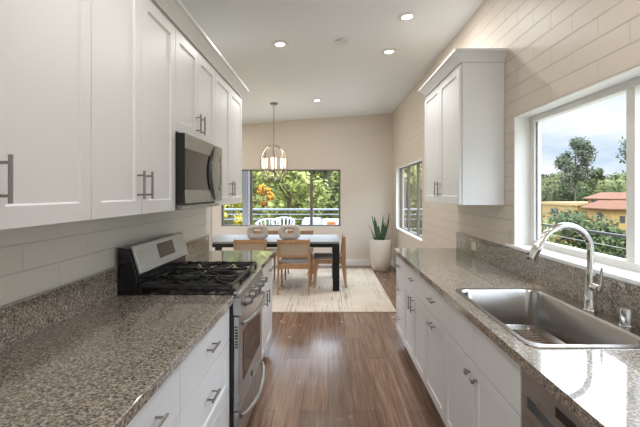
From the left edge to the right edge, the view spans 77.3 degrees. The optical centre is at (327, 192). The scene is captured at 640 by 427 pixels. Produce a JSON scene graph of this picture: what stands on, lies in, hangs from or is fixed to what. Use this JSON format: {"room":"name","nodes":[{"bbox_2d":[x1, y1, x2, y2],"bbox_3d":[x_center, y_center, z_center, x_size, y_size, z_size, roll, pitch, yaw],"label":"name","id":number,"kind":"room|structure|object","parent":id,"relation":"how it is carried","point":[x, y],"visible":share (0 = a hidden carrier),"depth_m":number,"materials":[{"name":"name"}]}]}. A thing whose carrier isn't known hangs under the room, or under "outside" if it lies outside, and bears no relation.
{"room":"kitchen","nodes":[
{"label":"kitchen","id":0,"kind":"room"},
{"bbox_2d":[0,207,210,306],"bbox_3d":[-1.236,0.018,0.800,0.140,2.904,6.400,0,0,0],"label":"wall","id":1,"kind":"structure","parent":0,"point":[39,259],"depth_m":1.84,"materials":[{"name":"white tile"}]},
{"bbox_2d":[0,0,90,230],"bbox_3d":[-0.980,-0.408,1.012,0.370,1.013,0.781,0,0,0],"label":"upper cabinet","id":2,"kind":"object","parent":1,"relation":"attached to","point":[45,45],"visible":1,"depth_m":1.19,"materials":[{"name":"white paint"}]},
{"bbox_2d":[0,268,116,350],"bbox_3d":[-1.155,0.480,1.137,0.020,0.150,2.074,0,0,0],"label":"backsplash","id":3,"kind":"structure","parent":1,"relation":"attached to","point":[20,320],"depth_m":1.66,"materials":[{"name":"stone"}]},
{"bbox_2d":[85,0,174,220],"bbox_3d":[-0.980,-0.408,1.790,0.370,1.013,0.773,0,0,0],"label":"upper cabinet","id":4,"kind":"object","parent":1,"relation":"attached to","point":[133,42],"visible":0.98,"depth_m":1.70,"materials":[{"name":"white paint"}]},
{"bbox_2d":[175,28,214,144],"bbox_3d":[-0.980,-0.625,2.560,0.370,0.580,0.758,0,0,0],"label":"upper cabinet","id":5,"kind":"object","parent":1,"relation":"attached to","point":[194,76],"visible":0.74,"depth_m":2.49,"materials":[{"name":"white paint"}]},
{"bbox_2d":[175,133,221,209],"bbox_3d":[-0.959,-0.118,2.560,0.413,0.424,0.752,0,0,0],"label":"microwave","id":6,"kind":"object","parent":5,"relation":"attached to","point":[198,162],"visible":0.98,"depth_m":2.37,"materials":[{"name":"silver metal"}]},
{"bbox_2d":[186,235,208,260],"bbox_3d":[-1.155,0.480,3.404,0.020,0.150,0.912,0,0,0],"label":"backsplash","id":7,"kind":"structure","parent":1,"relation":"attached to","point":[196,247],"depth_m":3.51,"materials":[{"name":"stone"}]},
{"bbox_2d":[211,207,211,250],"bbox_3d":[-1.239,0.045,3.998,0.154,2.850,0.027,0,0,0],"label":"trim","id":8,"kind":"structure","parent":1,"relation":"attached to","point":[211,207],"depth_m":3.99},
{"bbox_2d":[215,71,241,204],"bbox_3d":[-0.980,-0.408,3.401,0.370,1.013,0.916,0,0,0],"label":"upper cabinet","id":9,"kind":"object","parent":1,"relation":"attached to","point":[228,105],"visible":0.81,"depth_m":3.37,"materials":[{"name":"white paint"}]},
{"bbox_2d":[151,0,248,97],"bbox_3d":[-0.969,-0.961,1.880,0.394,0.089,4.080,0,0,0],"label":"crown molding","id":10,"kind":"structure","parent":9,"relation":"attached to","point":[174,11],"depth_m":2.49,"materials":[{"name":"white paint"}]},
{"bbox_2d":[212,113,392,259],"bbox_3d":[-0.920,-0.080,8.175,4.760,3.100,0.150,0,0,0],"label":"wall","id":11,"kind":"structure","parent":0,"point":[360,147],"depth_m":8.10,"materials":[{"name":"white paint"}]},
{"bbox_2d":[222,170,339,225],"bbox_3d":[-0.957,0.100,8.175,2.420,1.156,0.050,0,0,0],"label":"window","id":12,"kind":"structure","parent":11,"relation":"in","point":[251,171],"depth_m":8.15,"materials":[{"name":"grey metal"}]},
{"bbox_2d":[272,260,391,265],"bbox_3d":[-1.003,1.410,8.092,4.594,0.120,0.016,0,0,0],"label":"baseboard","id":13,"kind":"structure","parent":11,"relation":"attached to","point":[348,262],"depth_m":8.08,"materials":[{"name":"white paint"}]},
{"bbox_2d":[180,0,483,123],"bbox_3d":[-0.845,-1.562,3.100,5.510,0.597,11.400,0,0,0],"label":"ceiling","id":14,"kind":"structure","parent":0,"point":[355,78],"depth_m":4.20,"materials":[{"name":"white paint"}]},
{"bbox_2d":[260,102,287,181],"bbox_3d":[-0.880,-0.822,6.500,0.415,1.273,0.415,0,0,-34],"label":"pendant light","id":15,"kind":"object","parent":14,"relation":"hanging from","point":[283,161],"visible":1,"depth_m":6.46,"materials":[{"name":"white glass"}]},
{"bbox_2d":[271,40,288,46],"bbox_3d":[-0.478,-1.483,3.983,0.178,0.020,0.179,0,0,6],"label":"recessed light","id":16,"kind":"object","parent":14,"relation":"in","point":[279,43],"visible":1,"depth_m":3.96,"materials":[{"name":"white plastic"}]},
{"bbox_2d":[335,39,346,45],"bbox_3d":[0.131,-1.513,4.033,0.124,0.030,0.124,0,0,0],"label":"smoke detector","id":17,"kind":"object","parent":14,"relation":"attached to","point":[340,42],"visible":1,"depth_m":4.00,"materials":[{"name":"white plastic"}]},
{"bbox_2d":[381,48,396,53],"bbox_3d":[0.675,-1.566,4.427,0.178,0.020,0.179,0,0,6],"label":"recessed light","id":18,"kind":"object","parent":14,"relation":"in","point":[389,50],"visible":1,"depth_m":4.41,"materials":[{"name":"white plastic"}]},
{"bbox_2d":[397,12,416,20],"bbox_3d":[0.702,-1.568,3.556,0.178,0.020,0.179,0,0,6],"label":"recessed light","id":19,"kind":"object","parent":14,"relation":"in","point":[405,16],"visible":1,"depth_m":3.54,"materials":[{"name":"white plastic"}]},
{"bbox_2d":[247,266,445,426],"bbox_3d":[-0.920,1.545,2.925,4.760,0.150,10.650,0,0,0],"label":"floor","id":20,"kind":"structure","parent":0,"point":[322,369],"depth_m":3.24,"materials":[{"name":"brown wood"}]},
{"bbox_2d":[126,365,179,426],"bbox_3d":[-0.832,1.033,1.188,0.666,0.874,0.514,0,0,0],"label":"base cabinet","id":21,"kind":"object","parent":20,"relation":"on","point":[163,408],"visible":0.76,"depth_m":1.30,"materials":[{"name":"white paint"}]},
{"bbox_2d":[119,232,267,426],"bbox_3d":[-0.780,0.878,2.562,0.728,1.183,0.757,0,0,0],"label":"gas range","id":22,"kind":"object","parent":20,"relation":"on","point":[156,266],"visible":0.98,"depth_m":2.34,"materials":[{"name":"silver metal"}]},
{"bbox_2d":[136,268,255,295],"bbox_3d":[-0.800,0.558,2.562,0.611,0.013,0.757,0,0,0],"label":"cooktop","id":23,"kind":"object","parent":22,"relation":"in","point":[240,288],"depth_m":2.29,"materials":[{"name":"black metal"}]},
{"bbox_2d":[179,308,228,426],"bbox_3d":[-0.832,1.033,1.811,0.665,0.874,0.728,0,0,0],"label":"base cabinet","id":24,"kind":"object","parent":20,"relation":"on","point":[204,373],"visible":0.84,"depth_m":1.78,"materials":[{"name":"white paint"}]},
{"bbox_2d":[261,267,267,358],"bbox_3d":[-0.832,1.033,3.173,0.666,0.874,0.452,0,0,0],"label":"base cabinet","id":25,"kind":"object","parent":20,"relation":"on","point":[263,269],"visible":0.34,"depth_m":3.34,"materials":[{"name":"white paint"}]},
{"bbox_2d":[186,235,274,268],"bbox_3d":[-0.838,0.499,3.404,0.655,0.188,0.912,0,0,0],"label":"countertop","id":26,"kind":"structure","parent":25,"relation":"on","point":[198,249],"depth_m":3.50,"materials":[{"name":"stone"}]},
{"bbox_2d":[265,258,273,350],"bbox_3d":[-0.832,1.033,3.620,0.666,0.874,0.438,0,0,0],"label":"base cabinet","id":27,"kind":"object","parent":20,"relation":"on","point":[268,267],"visible":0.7,"depth_m":3.65,"materials":[{"name":"white paint"}]},
{"bbox_2d":[272,269,395,312],"bbox_3d":[-0.752,1.463,6.314,3.199,0.012,2.812,0,0,0],"label":"area rug","id":28,"kind":"object","parent":20,"relation":"on","point":[364,293],"visible":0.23,"depth_m":5.80,"materials":[{"name":"beige fabric"}]},
{"bbox_2d":[233,239,266,250],"bbox_3d":[-1.120,1.062,5.969,0.470,0.790,0.516,0,0,0],"label":"dining chair","id":29,"kind":"object","parent":28,"relation":"on","point":[238,245],"visible":0.22,"depth_m":5.74,"materials":[{"name":"brown wood"}]},
{"bbox_2d":[253,230,278,279],"bbox_3d":[-1.120,1.062,6.961,0.470,0.790,0.516,0,0,0],"label":"dining chair","id":30,"kind":"object","parent":28,"relation":"on","point":[270,232],"visible":0.2,"depth_m":7.16,"materials":[{"name":"brown wood"}]},
{"bbox_2d":[212,235,338,290],"bbox_3d":[-0.880,1.089,6.430,2.100,0.735,1.000,0,0,0],"label":"dining table","id":31,"kind":"object","parent":28,"relation":"on","point":[218,241],"visible":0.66,"depth_m":5.95,"materials":[{"name":"grey"}]},
{"bbox_2d":[247,225,267,238],"bbox_3d":[-1.100,0.609,6.250,0.330,0.224,0.133,0,0,-4],"label":"vase","id":32,"kind":"object","parent":31,"relation":"on","point":[250,234],"visible":1,"depth_m":6.19,"materials":[{"name":"beige ceramic"}]},
{"bbox_2d":[279,225,299,238],"bbox_3d":[-0.600,0.609,6.250,0.330,0.224,0.133,0,0,4],"label":"vase","id":33,"kind":"object","parent":31,"relation":"on","point":[282,234],"visible":1,"depth_m":6.19,"materials":[{"name":"beige ceramic"}]},
{"bbox_2d":[277,239,310,294],"bbox_3d":[-0.495,1.062,5.969,0.470,0.790,0.516,0,0,0],"label":"dining chair","id":34,"kind":"object","parent":28,"relation":"on","point":[289,251],"visible":1,"depth_m":5.75,"materials":[{"name":"brown wood"}]},
{"bbox_2d":[284,230,313,279],"bbox_3d":[-0.495,1.062,6.961,0.470,0.790,0.516,0,0,0],"label":"dining chair","id":35,"kind":"object","parent":28,"relation":"on","point":[302,232],"visible":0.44,"depth_m":7.17,"materials":[{"name":"brown wood"}]},
{"bbox_2d":[313,234,346,287],"bbox_3d":[0.031,1.062,6.350,0.516,0.790,0.470,0,0,0],"label":"dining chair","id":36,"kind":"object","parent":28,"relation":"on","point":[342,255],"visible":1,"depth_m":6.12,"materials":[{"name":"brown wood"}]},
{"bbox_2d":[369,214,391,271],"bbox_3d":[0.986,0.929,7.579,0.438,1.081,0.433,0,0,0],"label":"potted snake plant","id":37,"kind":"object","parent":20,"relation":"on","point":[380,246],"visible":1,"depth_m":7.45,"materials":[{"name":"green plant"}]},
{"bbox_2d":[395,255,403,342],"bbox_3d":[0.978,1.033,3.805,0.661,0.874,0.408,0,0,0],"label":"base cabinet","id":38,"kind":"object","parent":20,"relation":"on","point":[399,264],"visible":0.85,"depth_m":3.81,"materials":[{"name":"white paint"}]},
{"bbox_2d":[404,262,424,383],"bbox_3d":[0.978,1.033,3.214,0.662,0.874,0.770,0,0,0],"label":"base cabinet","id":39,"kind":"object","parent":20,"relation":"on","point":[414,284],"visible":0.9,"depth_m":3.15,"materials":[{"name":"white paint"}]},
{"bbox_2d":[425,281,444,423],"bbox_3d":[0.978,1.033,2.587,0.661,0.874,0.481,0,0,0],"label":"base cabinet","id":40,"kind":"object","parent":20,"relation":"on","point":[434,301],"visible":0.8,"depth_m":2.55,"materials":[{"name":"white paint"}]},
{"bbox_2d":[445,299,521,426],"bbox_3d":[0.981,1.033,1.882,0.656,0.874,0.924,0,0,0],"label":"base cabinet","id":41,"kind":"object","parent":20,"relation":"on","point":[483,384],"visible":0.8,"depth_m":1.83,"materials":[{"name":"white paint"}]},
{"bbox_2d":[522,368,586,426],"bbox_3d":[0.981,1.035,1.114,0.598,0.870,0.598,0,0,0],"label":"dishwasher","id":42,"kind":"object","parent":20,"relation":"on","point":[540,408],"visible":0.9,"depth_m":1.29,"materials":[{"name":"silver metal"}]},
{"bbox_3d":[-0.832,1.033,0.565,0.666,0.874,0.728,0,0,0],"label":"base cabinet","id":43,"kind":"object","parent":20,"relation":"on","visible":0},
{"bbox_2d":[0,268,233,426],"bbox_3d":[-0.838,0.499,1.138,0.655,0.188,2.076,0,0,0],"label":"countertop","id":44,"kind":"structure","parent":43,"relation":"on","point":[79,353],"depth_m":1.42,"materials":[{"name":"stone"}]},
{"bbox_3d":[0.978,1.033,0.505,0.662,0.874,0.608,0,0,0],"label":"base cabinet","id":45,"kind":"object","parent":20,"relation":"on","visible":0},
{"bbox_2d":[393,232,639,426],"bbox_3d":[0.984,0.490,2.065,0.651,0.205,3.930,0,0,0],"label":"countertop","id":46,"kind":"structure","parent":45,"relation":"on","point":[600,387],"depth_m":1.70,"materials":[{"name":"stone"}]},
{"bbox_2d":[472,242,476,250],"bbox_3d":[1.285,0.470,3.520,0.008,0.070,0.115,0,0,0],"label":"outlet","id":47,"kind":"object","parent":46,"relation":"attached to","point":[474,245],"visible":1,"depth_m":3.50,"materials":[{"name":"beige plastic"}]},
{"bbox_2d":[455,288,639,348],"bbox_3d":[0.997,0.622,1.867,0.550,0.297,0.885,0,0,0],"label":"sink","id":48,"kind":"object","parent":46,"relation":"in","point":[562,319],"depth_m":2.03,"materials":[{"name":"grey metal"}]},
{"bbox_2d":[513,329,555,343],"bbox_3d":[0.963,0.756,1.872,0.335,0.026,0.634,0,0,0],"label":"grid","id":49,"kind":"object","parent":48,"relation":"on","point":[533,335],"visible":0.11,"depth_m":2.08,"materials":[{"name":"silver metal"}]},
{"bbox_2d":[526,223,603,312],"bbox_3d":[1.092,0.344,1.843,0.328,0.412,0.108,0,0,0],"label":"kitchen faucet","id":50,"kind":"object","parent":46,"relation":"on","point":[591,288],"visible":1,"depth_m":1.85,"materials":[{"name":"silver metal"}]},
{"bbox_2d":[393,0,639,262],"bbox_3d":[1.385,-0.075,2.850,0.150,3.089,10.500,0,0,0],"label":"wall","id":51,"kind":"structure","parent":0,"point":[557,49],"depth_m":2.78,"materials":[{"name":"white tile"}]},
{"bbox_2d":[396,159,421,241],"bbox_3d":[1.367,0.102,6.635,0.126,1.161,2.130,0,0,0],"label":"window","id":52,"kind":"structure","parent":51,"relation":"in","point":[399,171],"depth_m":6.92,"materials":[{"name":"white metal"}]},
{"bbox_2d":[418,48,507,204],"bbox_3d":[1.117,-0.482,3.505,0.384,1.144,1.190,0,0,0],"label":"upper cabinet","id":53,"kind":"object","parent":51,"relation":"attached to","point":[464,100],"visible":1,"depth_m":2.97,"materials":[{"name":"white paint"}]},
{"bbox_2d":[506,228,510,243],"bbox_3d":[1.306,0.315,2.900,0.008,0.115,0.072,0,0,0],"label":"outlet","id":54,"kind":"object","parent":51,"relation":"attached to","point":[508,231],"visible":0.98,"depth_m":2.89,"materials":[{"name":"beige plastic"}]},
{"bbox_2d":[456,232,639,326],"bbox_3d":[1.299,0.471,2.065,0.020,0.167,3.930,0,0,0],"label":"backsplash","id":55,"kind":"structure","parent":51,"relation":"attached to","point":[568,280],"depth_m":2.26,"materials":[{"name":"stone"}]},
{"bbox_2d":[505,65,639,285],"bbox_3d":[1.379,-0.075,1.944,0.182,0.924,1.947,0,0,0],"label":"window","id":56,"kind":"structure","parent":51,"relation":"in","point":[527,125],"depth_m":2.21,"materials":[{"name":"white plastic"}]},
{"bbox_2d":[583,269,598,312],"bbox_3d":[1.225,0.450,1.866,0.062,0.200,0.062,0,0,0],"label":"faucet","id":57,"kind":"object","parent":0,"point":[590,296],"depth_m":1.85,"materials":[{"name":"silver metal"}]},
{"label":"outside","id":58,"kind":"structure","parent":0,"visible":0},
{"bbox_3d":[40.000,6.770,100.000,260.000,9.000,260.000,0,0,0],"label":"ground","id":59,"kind":"structure","parent":58,"visible":0},
{"bbox_2d":[224,192,242,224],"bbox_3d":[-3.151,1.083,12.663,1.352,2.381,1.090,0,0,-27],"label":"shrub","id":60,"kind":"object","parent":59,"relation":"on","point":[238,205],"visible":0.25,"depth_m":12.60,"materials":[{"name":"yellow plant"}]},
{"bbox_2d":[226,171,283,218],"bbox_3d":[-4.699,-0.145,26.034,5.191,9.234,4.970,0,0,36],"label":"tree","id":61,"kind":"object","parent":59,"relation":"on","point":[255,185],"visible":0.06,"depth_m":25.04,"materials":[{"name":"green plant"}]},
{"bbox_2d":[253,194,268,224],"bbox_3d":[-2.139,1.137,12.006,0.703,2.269,0.586,0,0,0],"label":"shrub","id":62,"kind":"object","parent":59,"relation":"on","point":[259,198],"visible":0.41,"depth_m":11.96,"materials":[{"name":"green plant"}]},
{"bbox_2d":[255,183,274,220],"bbox_3d":[-2.000,0.976,12.651,0.618,2.590,0.462,0,0,-22],"label":"autumn tree","id":63,"kind":"object","parent":59,"relation":"on","point":[269,196],"visible":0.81,"depth_m":12.59,"materials":[{"name":"brown plant"}]},
{"bbox_2d":[253,171,330,224],"bbox_3d":[-2.204,-0.022,20.785,4.344,7.389,4.300,0,0,37],"label":"tree","id":64,"kind":"object","parent":59,"relation":"on","point":[288,190],"visible":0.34,"depth_m":20.44,"materials":[{"name":"green plant"}]},
{"bbox_2d":[281,173,333,216],"bbox_3d":[-1.794,-0.347,33.186,4.762,9.639,4.575,0,0,41],"label":"tree","id":65,"kind":"object","parent":59,"relation":"on","point":[294,173],"visible":0.02,"depth_m":32.70,"materials":[{"name":"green plant"}]},
{"bbox_2d":[295,171,338,224],"bbox_3d":[-0.002,0.048,24.841,4.705,8.848,4.347,0,0,39],"label":"tree","id":66,"kind":"object","parent":59,"relation":"on","point":[331,204],"visible":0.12,"depth_m":23.94,"materials":[{"name":"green plant"}]},
{"bbox_2d":[224,165,421,235],"bbox_3d":[0.416,-0.521,41.942,38.067,13.527,6.935,0,0,0],"label":"woodland","id":67,"kind":"object","parent":59,"relation":"on","point":[324,176],"visible":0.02,"depth_m":39.93,"materials":[{"name":"green plant"}]},
{"bbox_2d":[404,164,421,229],"bbox_3d":[3.258,0.341,16.948,3.347,6.264,3.524,0,0,37],"label":"tree","id":68,"kind":"object","parent":59,"relation":"on","point":[413,203],"visible":0.14,"depth_m":16.81,"materials":[{"name":"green plant"}]},
{"bbox_2d":[407,163,421,234],"bbox_3d":[4.832,0.779,20.179,3.561,5.389,3.995,0,0,22],"label":"tree","id":69,"kind":"object","parent":59,"relation":"on","point":[411,193],"visible":0.02,"depth_m":19.29,"materials":[{"name":"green plant"}]},
{"bbox_2d":[541,220,576,247],"bbox_3d":[13.111,4.517,23.983,3.276,5.912,3.704,0,0,0],"label":"tree","id":70,"kind":"object","parent":59,"relation":"on","point":[543,229],"visible":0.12,"depth_m":23.67,"materials":[{"name":"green plant"}]},
{"bbox_2d":[541,202,587,243],"bbox_3d":[44.500,5.377,69.450,9.400,7.544,10.900,0,0,0],"label":"house","id":71,"kind":"structure","parent":59,"relation":"on","point":[547,207],"depth_m":68.81,"materials":[{"name":"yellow paint"}]},
{"bbox_2d":[553,136,597,201],"bbox_3d":[55.578,-1.159,89.925,9.014,23.260,8.150,0,0,0],"label":"tree","id":72,"kind":"object","parent":59,"relation":"on","point":[576,174],"visible":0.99,"depth_m":88.88,"materials":[{"name":"green plant"}]},
{"bbox_2d":[541,207,625,257],"bbox_3d":[16.908,4.202,26.990,5.403,6.544,5.454,0,0,0],"label":"tree","id":73,"kind":"object","parent":59,"relation":"on","point":[567,218],"visible":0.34,"depth_m":25.94,"materials":[{"name":"green plant"}]},
{"bbox_2d":[541,170,625,220],"bbox_3d":[72.441,1.873,105.983,57.484,17.187,21.093,0,0,0],"label":"woodland","id":74,"kind":"object","parent":59,"relation":"on","point":[551,191],"visible":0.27,"depth_m":97.88,"materials":[{"name":"green plant"}]},
{"bbox_2d":[587,167,604,192],"bbox_3d":[55.141,2.632,82.102,3.456,15.678,3.705,0,0,0],"label":"tree","id":75,"kind":"object","parent":59,"relation":"on","point":[591,182],"visible":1,"depth_m":81.94,"materials":[{"name":"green plant"}]},
{"bbox_2d":[580,192,625,241],"bbox_3d":[46.062,4.692,58.650,15.700,9.591,8.700,0,0,0],"label":"house","id":76,"kind":"structure","parent":59,"relation":"on","point":[612,204],"depth_m":56.90,"materials":[{"name":"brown paint"}]},
{"bbox_2d":[613,225,625,258],"bbox_3d":[22.047,5.396,29.941,4.340,6.156,5.433,0,0,0],"label":"tree","id":77,"kind":"object","parent":59,"relation":"on","point":[622,239],"visible":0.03,"depth_m":29.09,"materials":[{"name":"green plant"}]},
{"bbox_2d":[615,136,625,163],"bbox_3d":[65.487,-1.021,84.114,9.627,22.985,9.839,0,0,0],"label":"tree","id":78,"kind":"object","parent":59,"relation":"on","point":[624,144],"visible":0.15,"depth_m":85.89,"materials":[{"name":"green plant"}]},
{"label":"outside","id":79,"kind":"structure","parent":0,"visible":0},
{"bbox_3d":[-0.500,1.625,3.800,7.600,0.190,15.600,0,0,0],"label":"terrace","id":80,"kind":"object","parent":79,"visible":0},
{"bbox_2d":[243,171,249,224],"bbox_3d":[-1.784,0.150,8.715,0.130,2.760,0.130,0,0,0],"label":"patio post","id":81,"kind":"object","parent":80,"relation":"on","point":[246,174],"visible":0.29,"depth_m":8.65,"materials":[{"name":"grey paint"}]},
{"bbox_2d":[255,218,280,224],"bbox_3d":[-1.470,1.081,9.809,0.638,0.900,0.539,0,0,0],"label":"outdoor chair","id":82,"kind":"object","parent":80,"relation":"on","point":[265,219],"visible":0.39,"depth_m":9.99,"materials":[{"name":"white plastic"}]},
{"bbox_2d":[271,217,294,224],"bbox_3d":[-1.170,1.081,10.409,0.638,0.900,0.539,0,0,0],"label":"outdoor chair","id":83,"kind":"object","parent":80,"relation":"on","point":[279,218],"visible":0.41,"depth_m":10.61,"materials":[{"name":"white plastic"}]},
{"bbox_2d":[302,218,320,224],"bbox_3d":[-0.400,1.085,10.015,0.450,0.890,0.730,0,0,0],"label":"armchair","id":84,"kind":"object","parent":80,"relation":"on","point":[316,221],"visible":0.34,"depth_m":9.97,"materials":[{"name":"white"}]},
{"bbox_2d":[224,208,421,228],"bbox_3d":[-0.525,0.985,11.400,7.350,1.090,0.057,0,0,0],"label":"terrace railing","id":85,"kind":"object","parent":80,"relation":"on","point":[225,209],"visible":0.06,"depth_m":11.38,"materials":[{"name":"grey metal"}]},
{"bbox_2d":[322,219,338,224],"bbox_3d":[0.084,1.085,9.615,0.456,0.890,0.730,0,0,0],"label":"armchair","id":86,"kind":"object","parent":80,"relation":"on","point":[324,221],"visible":0.22,"depth_m":9.75,"materials":[{"name":"white"}]},
{"bbox_2d":[327,221,334,224],"bbox_3d":[0.070,0.868,9.475,0.186,0.395,0.150,0,0,0],"label":"cushion","id":87,"kind":"object","parent":86,"relation":"on","point":[328,222],"visible":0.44,"depth_m":9.40,"materials":[{"name":"orange fabric"}]},
{"bbox_2d":[541,223,625,258],"bbox_3d":[3.200,0.993,4.950,0.050,1.075,12.900,0,0,0],"label":"balcony railing","id":88,"kind":"object","parent":80,"relation":"on","point":[542,224],"visible":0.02,"depth_m":4.66,"materials":[{"name":"black metal"}]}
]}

